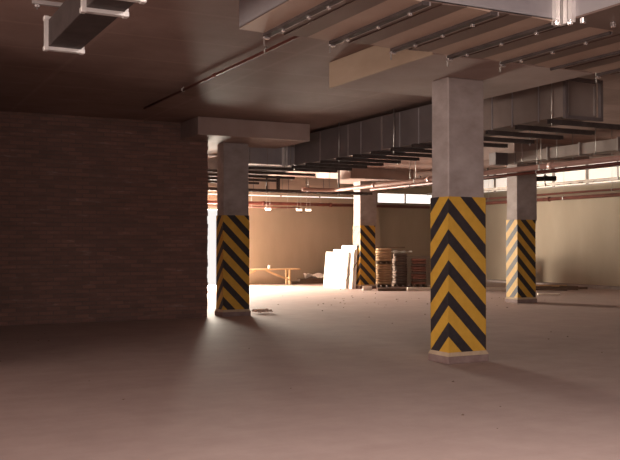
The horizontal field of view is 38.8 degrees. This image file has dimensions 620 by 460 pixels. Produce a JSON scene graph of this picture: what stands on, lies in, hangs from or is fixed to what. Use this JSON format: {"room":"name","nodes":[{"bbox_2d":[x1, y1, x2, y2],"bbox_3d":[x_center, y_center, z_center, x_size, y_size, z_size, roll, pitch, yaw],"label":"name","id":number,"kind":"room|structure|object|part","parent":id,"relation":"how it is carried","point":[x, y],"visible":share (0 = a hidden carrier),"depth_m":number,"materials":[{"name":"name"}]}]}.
{"room":"parking garage","nodes":[
{"label":"parking garage","id":0,"kind":"room"},
{"bbox_2d":[0,111,207,325],"bbox_3d":[-10.600,-0.250,13.159,19.187,3.818,0.260,0,-1,-27],"label":"wall","id":1,"kind":"structure","parent":0,"point":[102,219],"depth_m":16.45,"materials":[{"name":"red brick"}]},
{"bbox_2d":[0,281,619,459],"bbox_3d":[-0.745,1.775,11.011,35.400,0.300,38.900,0,-1,-27],"label":"floor","id":2,"kind":"structure","parent":0,"point":[336,382],"depth_m":9.28,"materials":[{"name":"concrete"}]},
{"bbox_2d":[181,116,309,316],"bbox_3d":[-1.567,-0.176,17.868,2.340,3.820,2.300,0,-1,-27],"label":"concrete column","id":3,"kind":"structure","parent":2,"relation":"on","point":[232,139],"depth_m":17.64,"materials":[{"name":"paint"}]},
{"bbox_2d":[252,308,272,312],"bbox_3d":[-0.998,1.689,18.479,0.360,0.086,0.300,0,-1,-27],"label":"paper scrap","id":4,"kind":"object","parent":2,"relation":"on","point":[266,310],"visible":1,"depth_m":18.42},
{"bbox_2d":[249,268,300,284],"bbox_3d":[-1.740,1.656,30.983,2.950,0.575,0.400,0,-1,-27],"label":"bench","id":5,"kind":"object","parent":2,"relation":"on","point":[286,277],"visible":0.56,"depth_m":31.32,"materials":[{"name":"brown wood"}]},
{"bbox_3d":[-0.844,1.688,31.591,0.060,0.530,0.060,0,-1,-27],"label":"leg","id":6,"kind":"part","parent":5,"relation":"part of","materials":[{"name":"brown wood"}]},
{"bbox_3d":[-0.725,1.684,31.360,0.060,0.530,0.060,0,-1,-27],"label":"leg","id":7,"kind":"part","parent":5,"relation":"part of","materials":[{"name":"brown wood"}]},
{"bbox_2d":[288,281,323,283],"bbox_3d":[0.590,1.922,32.463,2.950,0.090,0.300,0,-1,-27],"label":"plank","id":8,"kind":"object","parent":2,"relation":"on","point":[292,282],"visible":0.36,"depth_m":31.95,"materials":[{"name":"brown wood"}]},
{"bbox_2d":[297,278,323,281],"bbox_3d":[0.603,1.832,32.493,2.300,0.090,0.250,0,-1,-27],"label":"plank","id":9,"kind":"object","parent":8,"relation":"on","point":[314,279],"visible":0.42,"depth_m":32.08,"materials":[{"name":"brown wood"}]},
{"bbox_2d":[303,273,323,277],"bbox_3d":[0.203,1.670,32.289,0.850,0.198,0.350,0,-1,-27],"label":"plastic sheet","id":10,"kind":"object","parent":9,"relation":"on","point":[318,275],"visible":0.87,"depth_m":32.23,"materials":[{"name":"plastic"}]},
{"bbox_2d":[17,293,602,428],"bbox_3d":[0.829,1.693,15.904,11.961,0.020,20.728,0,-1,-6],"label":"crumbs","id":11,"kind":"object","parent":2,"relation":"on","point":[375,293],"visible":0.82,"depth_m":19.07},
{"bbox_2d":[323,252,348,288],"bbox_3d":[0.867,1.326,29.295,0.170,1.180,1.500,0,-1,-27],"label":"board","id":12,"kind":"object","parent":2,"relation":"on","point":[336,263],"visible":1,"depth_m":29.22,"materials":[{"name":"white"}]},
{"bbox_2d":[333,249,355,288],"bbox_3d":[1.091,1.278,29.080,0.150,1.270,1.390,0,-1,-27],"label":"board","id":13,"kind":"object","parent":2,"relation":"on","point":[351,264],"visible":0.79,"depth_m":28.59,"materials":[{"name":"white"}]},
{"bbox_2d":[342,245,357,288],"bbox_3d":[1.270,1.210,28.909,0.130,1.400,0.960,0,-1,-27],"label":"board","id":14,"kind":"object","parent":2,"relation":"on","point":[343,246],"visible":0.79,"depth_m":28.50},
{"bbox_2d":[316,168,413,288],"bbox_3d":[1.767,-0.003,28.751,2.340,3.820,2.300,0,-1,-27],"label":"concrete column","id":15,"kind":"structure","parent":2,"relation":"on","point":[365,206],"depth_m":28.50,"materials":[{"name":"paint"}]},
{"bbox_2d":[363,286,371,289],"bbox_3d":[1.793,1.828,27.526,0.286,0.120,0.120,0,-1,-3],"label":"plank","id":16,"kind":"object","parent":2,"relation":"on","point":[364,287],"visible":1,"depth_m":27.47,"materials":[{"name":"beige wood"}]},
{"bbox_2d":[376,284,391,286],"bbox_3d":[2.498,1.879,29.802,0.466,0.090,0.720,0,-1,0],"label":"pallet","id":17,"kind":"object","parent":2,"relation":"on","point":[377,285],"visible":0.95,"depth_m":29.60,"materials":[{"name":"brown wood"}]},
{"bbox_2d":[376,282,391,283],"bbox_3d":[2.505,1.792,29.794,0.503,0.085,0.680,0,-1,1],"label":"sack","id":18,"kind":"object","parent":17,"relation":"on","point":[376,282],"visible":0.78,"depth_m":29.47,"materials":[{"name":"brown paper"}]},
{"bbox_2d":[376,279,390,281],"bbox_3d":[2.493,1.706,29.799,0.501,0.085,0.683,0,-1,3],"label":"sack","id":19,"kind":"object","parent":18,"relation":"on","point":[377,280],"visible":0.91,"depth_m":29.48,"materials":[{"name":"brown paper"}]},
{"bbox_2d":[376,277,390,278],"bbox_3d":[2.498,1.620,29.797,0.501,0.085,0.683,0,-1,2],"label":"sack","id":20,"kind":"object","parent":19,"relation":"on","point":[376,277],"visible":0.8,"depth_m":29.47,"materials":[{"name":"brown paper"}]},
{"bbox_2d":[376,274,390,276],"bbox_3d":[2.499,1.533,29.786,0.503,0.085,0.680,0,-1,3],"label":"sack","id":21,"kind":"object","parent":20,"relation":"on","point":[377,275],"visible":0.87,"depth_m":29.48,"materials":[{"name":"beige fabric"}]},
{"bbox_2d":[376,271,390,273],"bbox_3d":[2.500,1.448,29.792,0.501,0.085,0.683,0,-1,1],"label":"sack","id":22,"kind":"object","parent":21,"relation":"on","point":[377,272],"visible":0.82,"depth_m":29.46,"materials":[{"name":"beige fabric"}]},
{"bbox_2d":[376,269,390,271],"bbox_3d":[2.490,1.362,29.815,0.501,0.085,0.683,0,-1,-1],"label":"sack","id":23,"kind":"object","parent":22,"relation":"on","point":[378,270],"visible":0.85,"depth_m":29.50,"materials":[{"name":"beige fabric"}]},
{"bbox_2d":[376,266,390,268],"bbox_3d":[2.493,1.276,29.792,0.503,0.085,0.680,0,-1,1],"label":"sack","id":24,"kind":"object","parent":23,"relation":"on","point":[377,267],"visible":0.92,"depth_m":29.47,"materials":[{"name":"beige fabric"}]},
{"bbox_2d":[376,264,391,266],"bbox_3d":[2.505,1.190,29.799,0.502,0.085,0.683,0,-1,-2],"label":"sack","id":25,"kind":"object","parent":24,"relation":"on","point":[379,265],"visible":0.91,"depth_m":29.48,"materials":[{"name":"beige fabric"}]},
{"bbox_2d":[376,261,391,263],"bbox_3d":[2.498,1.094,29.814,0.466,0.090,0.720,0,-1,0],"label":"pallet","id":26,"kind":"object","parent":25,"relation":"on","point":[377,262],"visible":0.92,"depth_m":29.46,"materials":[{"name":"brown wood"}]},
{"bbox_2d":[376,258,391,260],"bbox_3d":[2.509,1.007,29.810,0.523,0.085,0.680,0,-1,0],"label":"sack","id":27,"kind":"object","parent":26,"relation":"on","point":[377,259],"visible":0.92,"depth_m":29.48,"materials":[{"name":"beige fabric"}]},
{"bbox_2d":[376,256,391,258],"bbox_3d":[2.499,0.921,29.800,0.522,0.085,0.683,0,-1,1],"label":"sack","id":28,"kind":"object","parent":27,"relation":"on","point":[379,257],"visible":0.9,"depth_m":29.48,"materials":[{"name":"beige fabric"}]},
{"bbox_2d":[376,253,391,255],"bbox_3d":[2.496,0.835,29.825,0.521,0.085,0.683,0,-1,2],"label":"sack","id":29,"kind":"object","parent":28,"relation":"on","point":[377,254],"visible":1,"depth_m":29.50,"materials":[{"name":"beige fabric"}]},
{"bbox_2d":[375,251,390,252],"bbox_3d":[2.483,0.749,29.814,0.523,0.085,0.680,0,-1,0],"label":"sack","id":30,"kind":"object","parent":29,"relation":"on","point":[375,251],"visible":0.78,"depth_m":29.49,"materials":[{"name":"brown paper"}]},
{"bbox_2d":[376,248,390,250],"bbox_3d":[2.495,0.663,29.814,0.522,0.085,0.683,0,-1,3],"label":"sack","id":31,"kind":"object","parent":30,"relation":"on","point":[377,249],"visible":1,"depth_m":29.50,"materials":[{"name":"beige fabric"}]},
{"bbox_2d":[375,247,404,247],"bbox_3d":[2.611,0.593,30.038,1.240,0.040,0.200,0,-1,3],"label":"board","id":32,"kind":"object","parent":31,"relation":"on","point":[375,247],"visible":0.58,"depth_m":29.93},
{"bbox_2d":[377,288,406,290],"bbox_3d":[2.535,1.841,27.222,0.894,0.085,0.220,0,-1,-1],"label":"plank","id":33,"kind":"object","parent":2,"relation":"on","point":[378,289],"visible":1,"depth_m":27.11,"materials":[{"name":"brown wood"}]},
{"bbox_2d":[392,283,407,285],"bbox_3d":[3.107,1.889,30.409,0.466,0.090,0.720,0,-1,0],"label":"pallet","id":34,"kind":"object","parent":2,"relation":"on","point":[393,284],"visible":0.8,"depth_m":30.10,"materials":[{"name":"brown wood"}]},
{"bbox_2d":[392,281,406,283],"bbox_3d":[3.103,1.801,30.410,0.473,0.085,0.680,0,-1,-2],"label":"sack","id":35,"kind":"object","parent":34,"relation":"on","point":[395,282],"visible":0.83,"depth_m":30.11,"materials":[{"name":"grey paper"}]},
{"bbox_3d":[3.119,1.715,30.405,0.471,0.085,0.683,0,-1,1],"label":"sack","id":36,"kind":"object","parent":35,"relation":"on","visible":0},
{"bbox_2d":[393,276,406,278],"bbox_3d":[3.103,1.629,30.418,0.471,0.085,0.683,0,-1,0],"label":"sack","id":37,"kind":"object","parent":36,"relation":"on","point":[395,277],"visible":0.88,"depth_m":30.11,"materials":[{"name":"fabric"}]},
{"bbox_3d":[3.115,1.543,30.403,0.473,0.085,0.680,0,-1,2],"label":"sack","id":38,"kind":"object","parent":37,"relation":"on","visible":0},
{"bbox_2d":[392,271,406,273],"bbox_3d":[3.114,1.458,30.426,0.472,0.085,0.683,0,-1,-2],"label":"sack","id":39,"kind":"object","parent":38,"relation":"on","point":[395,272],"visible":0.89,"depth_m":30.12,"materials":[{"name":"grey paper"}]},
{"bbox_2d":[393,268,407,270],"bbox_3d":[3.116,1.372,30.430,0.471,0.085,0.683,0,-1,-1],"label":"sack","id":40,"kind":"object","parent":39,"relation":"on","point":[394,269],"visible":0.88,"depth_m":30.10,"materials":[{"name":"fabric"}]},
{"bbox_2d":[392,266,406,268],"bbox_3d":[3.101,1.285,30.406,0.473,0.085,0.680,0,-1,1],"label":"sack","id":41,"kind":"object","parent":40,"relation":"on","point":[395,267],"visible":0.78,"depth_m":30.11,"materials":[{"name":"brown fabric"}]},
{"bbox_2d":[393,263,406,265],"bbox_3d":[3.107,1.199,30.401,0.471,0.085,0.683,0,-1,1],"label":"sack","id":42,"kind":"object","parent":41,"relation":"on","point":[394,264],"visible":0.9,"depth_m":30.07,"materials":[{"name":"fabric"}]},
{"bbox_2d":[392,261,406,263],"bbox_3d":[3.106,1.113,30.425,0.471,0.085,0.683,0,-1,-3],"label":"sack","id":43,"kind":"object","parent":42,"relation":"on","point":[395,262],"visible":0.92,"depth_m":30.12,"materials":[{"name":"fabric"}]},
{"bbox_2d":[392,258,406,260],"bbox_3d":[3.102,1.028,30.421,0.473,0.085,0.680,0,-1,-3],"label":"sack","id":44,"kind":"object","parent":43,"relation":"on","point":[393,259],"visible":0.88,"depth_m":30.10,"materials":[{"name":"grey paper"}]},
{"bbox_2d":[393,256,406,258],"bbox_3d":[3.123,0.942,30.422,0.471,0.085,0.683,0,-1,2],"label":"sack","id":45,"kind":"object","parent":44,"relation":"on","point":[396,257],"visible":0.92,"depth_m":30.10,"materials":[{"name":"brown fabric"}]},
{"bbox_2d":[393,253,406,255],"bbox_3d":[3.111,0.855,30.418,0.471,0.085,0.683,0,-1,2],"label":"sack","id":46,"kind":"object","parent":45,"relation":"on","point":[395,254],"visible":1,"depth_m":30.09,"materials":[{"name":"fabric"}]},
{"bbox_2d":[391,251,411,252],"bbox_3d":[3.107,0.751,30.427,0.800,0.080,0.600,0,-1,0],"label":"plastic sheet","id":47,"kind":"object","parent":46,"relation":"on","point":[391,251],"visible":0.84,"depth_m":30.18,"materials":[{"name":"plastic"}]},
{"bbox_2d":[411,284,426,286],"bbox_3d":[3.699,1.881,29.938,0.466,0.090,0.720,0,-1,0],"label":"pallet","id":48,"kind":"object","parent":2,"relation":"on","point":[412,285],"visible":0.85,"depth_m":29.58,"materials":[{"name":"brown wood"}]},
{"bbox_2d":[411,281,425,283],"bbox_3d":[3.698,1.794,29.939,0.473,0.085,0.680,0,-1,-2],"label":"sack","id":49,"kind":"object","parent":48,"relation":"on","point":[412,282],"visible":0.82,"depth_m":29.61,"materials":[{"name":"fabric"}]},
{"bbox_2d":[411,279,425,281],"bbox_3d":[3.702,1.708,29.940,0.472,0.085,0.683,0,-1,-2],"label":"sack","id":50,"kind":"object","parent":49,"relation":"on","point":[414,280],"visible":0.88,"depth_m":29.63,"materials":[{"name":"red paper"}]},
{"bbox_2d":[411,276,425,278],"bbox_3d":[3.694,1.622,29.944,0.471,0.085,0.683,0,-1,-2],"label":"sack","id":51,"kind":"object","parent":50,"relation":"on","point":[412,277],"visible":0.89,"depth_m":29.62,"materials":[{"name":"fabric"}]},
{"bbox_2d":[411,274,425,276],"bbox_3d":[3.702,1.536,29.942,0.473,0.085,0.680,0,-1,0],"label":"sack","id":52,"kind":"object","parent":51,"relation":"on","point":[414,275],"visible":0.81,"depth_m":29.63,"materials":[{"name":"fabric"}]},
{"bbox_2d":[411,271,425,273],"bbox_3d":[3.694,1.450,29.943,0.471,0.085,0.683,0,-1,1],"label":"sack","id":53,"kind":"object","parent":52,"relation":"on","point":[412,272],"visible":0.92,"depth_m":29.61,"materials":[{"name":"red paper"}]},
{"bbox_2d":[411,269,425,271],"bbox_3d":[3.706,1.364,29.962,0.471,0.085,0.683,0,-1,1],"label":"sack","id":54,"kind":"object","parent":53,"relation":"on","point":[415,270],"visible":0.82,"depth_m":29.64,"materials":[{"name":"paper"}]},
{"bbox_2d":[411,266,425,268],"bbox_3d":[3.692,1.278,29.946,0.473,0.085,0.680,0,-1,-1],"label":"sack","id":55,"kind":"object","parent":54,"relation":"on","point":[412,267],"visible":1,"depth_m":29.63,"materials":[{"name":"fabric"}]},
{"bbox_2d":[411,264,425,265],"bbox_3d":[3.701,1.192,29.933,0.471,0.085,0.683,0,-1,2],"label":"sack","id":56,"kind":"object","parent":55,"relation":"on","point":[411,264],"visible":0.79,"depth_m":29.60,"materials":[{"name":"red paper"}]},
{"bbox_2d":[412,261,425,263],"bbox_3d":[3.710,1.106,29.964,0.471,0.085,0.683,0,-1,2],"label":"sack","id":57,"kind":"object","parent":56,"relation":"on","point":[413,262],"visible":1,"depth_m":29.64,"materials":[{"name":"fabric"}]},
{"bbox_2d":[411,259,425,260],"bbox_3d":[3.701,1.020,29.955,0.473,0.085,0.680,0,-1,-1],"label":"sack","id":58,"kind":"object","parent":57,"relation":"on","point":[411,259],"visible":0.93,"depth_m":29.62,"materials":[{"name":"fabric"}]},
{"bbox_2d":[407,287,505,290],"bbox_3d":[4.613,1.836,27.394,3.175,0.100,0.141,0,-1,-1],"label":"plank","id":59,"kind":"object","parent":2,"relation":"on","point":[408,288],"visible":0.42,"depth_m":27.31,"materials":[{"name":"beige wood"}]},
{"bbox_2d":[329,46,594,363],"bbox_3d":[1.830,-0.286,10.965,2.355,3.820,2.322,0,-1,-27],"label":"concrete column","id":60,"kind":"structure","parent":2,"relation":"on","point":[457,90],"depth_m":10.79,"materials":[{"name":"paint"}]},
{"bbox_2d":[484,143,588,302],"bbox_3d":[5.247,-0.112,21.911,2.340,3.820,2.300,0,-1,-27],"label":"concrete column","id":61,"kind":"structure","parent":2,"relation":"on","point":[521,220],"depth_m":21.72,"materials":[{"name":"paint"}]},
{"bbox_2d":[537,293,559,294],"bbox_3d":[6.779,1.823,24.995,0.610,0.050,0.200,0,-1,8],"label":"plank","id":62,"kind":"object","parent":2,"relation":"on","point":[537,293],"visible":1,"depth_m":24.90,"materials":[{"name":"beige wood"}]},
{"bbox_2d":[536,288,566,290],"bbox_3d":[7.540,1.864,27.610,1.026,0.050,0.300,0,-1,16],"label":"plank","id":63,"kind":"object","parent":2,"relation":"on","point":[553,289],"visible":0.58,"depth_m":27.49,"materials":[{"name":"brown wood"}]},
{"bbox_2d":[536,286,552,287],"bbox_3d":[7.366,1.814,27.915,0.600,0.060,0.250,0,-1,3],"label":"plank","id":64,"kind":"object","parent":63,"relation":"on","point":[536,286],"visible":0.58,"depth_m":27.79,"materials":[{"name":"brown wood"}]},
{"bbox_2d":[536,285,566,286],"bbox_3d":[8.027,1.887,29.662,1.204,0.070,0.300,0,-1,14],"label":"plank","id":65,"kind":"object","parent":2,"relation":"on","point":[536,285],"visible":0.28,"depth_m":29.47,"materials":[{"name":"brown wood"}]},
{"bbox_2d":[559,286,577,289],"bbox_3d":[8.207,1.834,27.899,0.566,0.120,0.300,0,-1,18],"label":"plank","id":66,"kind":"object","parent":2,"relation":"on","point":[560,287],"visible":0.82,"depth_m":27.75,"materials":[{"name":"brown wood"}]},
{"bbox_2d":[0,0,619,177],"bbox_3d":[-2.498,-2.361,10.003,31.300,0.300,38.600,0,-1,-27],"label":"ceiling","id":67,"kind":"structure","parent":0,"point":[137,61],"depth_m":12.45,"materials":[{"name":"concrete"}]},
{"bbox_2d":[32,0,146,54],"bbox_3d":[0.042,-1.996,3.494,0.650,0.637,10.113,0,-1,-27],"label":"air duct","id":68,"kind":"object","parent":67,"relation":"hanging from","point":[75,23],"visible":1,"depth_m":7.24,"materials":[{"name":"metal"}]},
{"bbox_3d":[0.090,-1.835,3.486,0.290,0.240,10.060,0,-1,-27],"label":"casing","id":69,"kind":"part","parent":68,"relation":"part of","materials":[{"name":"metal"}]},
{"bbox_2d":[143,36,299,108],"bbox_3d":[0.756,-2.200,8.078,0.056,0.083,15.600,0,-1,-27],"label":"pipe","id":70,"kind":"object","parent":67,"relation":"hanging from","point":[265,50],"visible":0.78,"depth_m":11.58,"materials":[{"name":"grey metal"}]},
{"bbox_2d":[208,175,336,189],"bbox_3d":[-2.298,-1.564,26.175,6.700,0.780,0.857,0,-1,-27],"label":"air duct","id":71,"kind":"object","parent":67,"relation":"hanging from","point":[297,183],"visible":0.17,"depth_m":26.69,"materials":[{"name":"metal"}]},
{"bbox_2d":[248,192,301,212],"bbox_3d":[-1.352,-1.249,31.173,2.371,1.251,0.044,0,-1,-27],"label":"pipe","id":72,"kind":"object","parent":67,"relation":"hanging from","point":[251,206],"visible":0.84,"depth_m":31.09,"materials":[{"name":"red metal"}]},
{"bbox_2d":[208,170,371,194],"bbox_3d":[-1.504,-1.523,25.618,7.600,0.880,0.340,0,-1,-27],"label":"cable tray","id":73,"kind":"object","parent":67,"relation":"hanging from","point":[266,190],"visible":0.48,"depth_m":26.16,"materials":[{"name":"metal"}]},
{"bbox_3d":[-1.578,-1.151,25.754,7.600,0.080,0.020,0,-1,-27],"label":"rail","id":74,"kind":"part","parent":73,"relation":"part of","materials":[{"name":"metal"}]},
{"bbox_3d":[-1.450,-1.154,25.505,7.600,0.080,0.020,0,-1,-27],"label":"rail","id":75,"kind":"part","parent":73,"relation":"part of","materials":[{"name":"metal"}]},
{"bbox_2d":[296,193,301,210],"bbox_3d":[-0.415,-1.283,31.527,0.220,1.191,0.192,0,-1,-27],"label":"work lamp","id":76,"kind":"object","parent":67,"relation":"hanging from","point":[297,208],"visible":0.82,"depth_m":31.44,"materials":[{"name":"beige metal"}]},
{"bbox_2d":[304,194,310,210],"bbox_3d":[-0.086,-1.280,31.697,0.220,1.191,0.192,0,-1,-27],"label":"work lamp","id":77,"kind":"object","parent":67,"relation":"hanging from","point":[306,202],"visible":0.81,"depth_m":31.61,"materials":[{"name":"beige metal"}]},
{"bbox_2d":[208,200,429,208],"bbox_3d":[-1.026,-1.364,31.231,14.800,1.018,0.156,0,-1,-27],"label":"pipe","id":78,"kind":"object","parent":67,"relation":"hanging from","point":[263,203],"visible":0.38,"depth_m":31.92,"materials":[{"name":"metal"}]},
{"bbox_2d":[207,77,619,184],"bbox_3d":[0.292,-1.702,17.679,2.810,0.775,13.500,0,-1,-27],"label":"air duct","id":79,"kind":"object","parent":67,"relation":"hanging from","point":[571,102],"visible":0.68,"depth_m":15.03,"materials":[{"name":"metal"}]},
{"bbox_3d":[0.021,-1.694,18.946,0.610,0.610,11.000,0,-1,-27],"label":"casing","id":80,"kind":"part","parent":79,"relation":"part of","materials":[{"name":"silver metal"}]},
{"bbox_3d":[1.467,-1.738,15.394,0.012,0.775,0.014,0,-1,-27],"label":"hanger rod","id":81,"kind":"part","parent":79,"relation":"part of","materials":[{"name":"metal"}]},
{"bbox_3d":[3.269,-1.793,11.902,0.012,0.775,0.014,0,-1,-27],"label":"hanger rod","id":82,"kind":"part","parent":79,"relation":"part of","materials":[{"name":"metal"}]},
{"bbox_2d":[239,0,619,82],"bbox_3d":[4.537,-1.949,4.476,6.540,0.700,9.737,0,-1,-27],"label":"air duct","id":83,"kind":"object","parent":67,"relation":"hanging from","point":[584,35],"visible":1,"depth_m":7.15,"materials":[{"name":"metal"}]},
{"bbox_3d":[2.580,-1.887,8.115,6.400,0.468,1.400,0,-1,-27],"label":"casing","id":84,"kind":"part","parent":83,"relation":"part of","materials":[{"name":"silver metal"}]},
{"bbox_2d":[301,155,619,191],"bbox_3d":[4.366,-1.662,18.051,1.092,0.842,18.025,0,-1,-27],"label":"pipe","id":85,"kind":"object","parent":67,"relation":"hanging from","point":[551,165],"visible":0.94,"depth_m":19.29,"materials":[{"name":"silver metal"}]},
{"bbox_2d":[370,162,619,190],"bbox_3d":[3.914,-1.606,20.898,0.086,0.863,9.500,0,-1,-27],"label":"pipe","id":86,"kind":"object","parent":67,"relation":"hanging from","point":[611,163],"visible":0.79,"depth_m":19.13,"materials":[{"name":"metal"}]},
{"bbox_2d":[379,161,619,189],"bbox_3d":[7.340,-1.808,24.358,0.440,0.350,20.500,0,-1,-27],"label":"cable tray","id":87,"kind":"object","parent":67,"relation":"hanging from","point":[619,161],"visible":0.18,"depth_m":25.59,"materials":[{"name":"metal"}]},
{"bbox_2d":[537,169,556,180],"bbox_3d":[6.387,-1.667,24.489,0.904,0.628,0.153,0,-1,11],"label":"pipe","id":88,"kind":"object","parent":67,"relation":"hanging from","point":[545,177],"visible":0.35,"depth_m":24.40,"materials":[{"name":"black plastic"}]},
{"bbox_2d":[489,128,619,165],"bbox_3d":[5.280,-1.780,18.876,0.770,0.580,3.550,0,-1,-27],"label":"air duct","id":89,"kind":"object","parent":67,"relation":"hanging from","point":[602,147],"visible":0.91,"depth_m":18.84,"materials":[{"name":"metal"}]},
{"bbox_3d":[5.402,-1.664,18.910,0.320,0.230,3.500,0,-1,-27],"label":"casing","id":90,"kind":"part","parent":89,"relation":"part of","materials":[{"name":"silver metal"}]},
{"bbox_2d":[208,177,431,284],"bbox_3d":[-9.460,-0.456,27.932,34.800,4.700,0.300,0,-1,-27],"label":"wall","id":91,"kind":"structure","parent":0,"point":[278,237],"depth_m":32.66,"materials":[{"name":"beige paint"}]},
{"bbox_2d":[208,206,216,209],"bbox_3d":[-4.632,0.543,30.391,3.970,2.780,0.330,0,-1,-27],"label":"door","id":92,"kind":"structure","parent":91,"relation":"in","point":[209,207],"depth_m":30.87,"materials":[{"name":"paint"}]},
{"bbox_2d":[248,194,280,196],"bbox_3d":[-1.776,-1.244,31.809,1.600,0.060,0.080,0,-1,-27],"label":"window","id":93,"kind":"structure","parent":91,"relation":"in","point":[248,194],"depth_m":31.92,"materials":[{"name":"glass"}]},
{"bbox_2d":[281,195,319,197],"bbox_3d":[-0.354,-1.232,32.543,1.600,0.060,0.080,0,-1,-27],"label":"window","id":94,"kind":"structure","parent":91,"relation":"in","point":[281,195],"depth_m":32.59,"materials":[{"name":"glass"}]},
{"bbox_2d":[320,196,353,198],"bbox_3d":[1.067,-1.221,33.277,1.600,0.060,0.080,0,-1,-27],"label":"window","id":95,"kind":"structure","parent":91,"relation":"in","point":[320,196],"depth_m":33.30,"materials":[{"name":"glass"}]},
{"bbox_2d":[375,208,380,281],"bbox_3d":[2.456,0.487,33.775,0.450,3.000,0.220,0,-1,-27],"label":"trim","id":96,"kind":"structure","parent":91,"relation":"attached to","point":[377,229],"depth_m":33.73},
{"bbox_2d":[377,193,404,203],"bbox_3d":[3.155,-1.239,34.355,1.300,0.410,0.080,0,-1,-27],"label":"window","id":97,"kind":"structure","parent":91,"relation":"in","point":[395,198],"depth_m":34.36,"materials":[{"name":"glass"}]},
{"bbox_2d":[405,193,431,203],"bbox_3d":[4.311,-1.229,34.951,1.300,0.410,0.080,0,-1,-27],"label":"window","id":98,"kind":"structure","parent":91,"relation":"in","point":[409,198],"depth_m":34.92,"materials":[{"name":"glass"}]},
{"bbox_2d":[484,155,619,285],"bbox_3d":[14.850,-0.596,19.099,0.300,4.700,38.300,0,-1,-27],"label":"wall","id":99,"kind":"structure","parent":0,"point":[578,240],"depth_m":30.22,"materials":[{"name":"beige paint"}]},
{"bbox_2d":[484,170,494,193],"bbox_3d":[6.766,-1.870,34.586,0.080,0.900,1.600,0,-1,-27],"label":"window","id":100,"kind":"structure","parent":99,"relation":"in","point":[487,183],"depth_m":34.18,"materials":[{"name":"glass"}]},
{"bbox_3d":[6.773,-1.870,34.590,0.015,0.800,1.500,0,-1,-27],"label":"pane","id":101,"kind":"part","parent":100,"relation":"part of","materials":[{"name":"beige glass"}]},
{"bbox_2d":[494,168,506,192],"bbox_3d":[7.500,-1.893,33.164,0.080,0.900,1.600,0,-1,-27],"label":"window","id":102,"kind":"structure","parent":99,"relation":"in","point":[502,182],"depth_m":33.57,"materials":[{"name":"glass"}]},
{"bbox_3d":[7.507,-1.893,33.168,0.015,0.800,1.500,0,-1,-27],"label":"pane","id":103,"kind":"part","parent":102,"relation":"part of","materials":[{"name":"beige glass"}]},
{"bbox_2d":[537,169,552,188],"bbox_3d":[8.234,-1.915,31.743,0.080,0.900,1.600,0,-1,-27],"label":"window","id":104,"kind":"structure","parent":99,"relation":"in","point":[549,174],"depth_m":31.38,"materials":[{"name":"glass"}]},
{"bbox_2d":[486,279,619,289],"bbox_3d":[14.561,1.706,18.913,0.350,0.090,38.300,0,-1,-27],"label":"baseboard","id":105,"kind":"structure","parent":99,"relation":"attached to","point":[487,280],"depth_m":29.58,"materials":[{"name":"concrete"}]},
{"bbox_2d":[553,165,586,187],"bbox_3d":[8.968,-1.938,30.321,0.080,0.900,1.600,0,-1,-27],"label":"window","id":106,"kind":"structure","parent":99,"relation":"in","point":[580,174],"depth_m":30.27,"materials":[{"name":"glass"}]},
{"bbox_2d":[587,155,619,184],"bbox_3d":[9.702,-1.960,28.900,0.080,0.900,1.600,0,-1,-27],"label":"window","id":107,"kind":"structure","parent":99,"relation":"in","point":[610,171],"depth_m":29.01,"materials":[{"name":"glass"}]},
{"bbox_3d":[13.108,-2.770,18.234,4.220,0.780,38.900,0,-1,-27],"label":"trim","id":108,"kind":"structure","parent":0,"visible":0},
{"bbox_2d":[427,161,619,195],"bbox_3d":[9.494,-2.158,25.588,0.390,1.370,20.700,0,-1,-27],"label":"pipe","id":109,"kind":"object","parent":108,"relation":"hanging from","point":[617,178],"visible":0.48,"depth_m":27.88,"materials":[{"name":"metal"}]},
{"bbox_3d":[9.365,-1.544,25.512,0.020,0.080,20.700,0,-1,-27],"label":"rail","id":110,"kind":"part","parent":109,"relation":"part of","materials":[{"name":"metal"}]},
{"bbox_3d":[9.658,-1.542,25.663,0.020,0.080,20.700,0,-1,-27],"label":"rail","id":111,"kind":"part","parent":109,"relation":"part of","materials":[{"name":"metal"}]},
{"bbox_2d":[486,193,619,204],"bbox_3d":[10.681,-1.952,25.128,0.156,1.798,22.800,0,-1,-27],"label":"pipe","id":112,"kind":"object","parent":108,"relation":"hanging from","point":[607,194],"visible":0.47,"depth_m":29.09,"materials":[{"name":"red metal"}]},
{"bbox_2d":[486,188,619,199],"bbox_3d":[10.592,-2.050,25.084,0.086,1.603,22.800,0,-1,-27],"label":"pipe","id":113,"kind":"object","parent":108,"relation":"hanging from","point":[611,189],"visible":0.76,"depth_m":28.94,"materials":[{"name":"red metal"}]}
]}

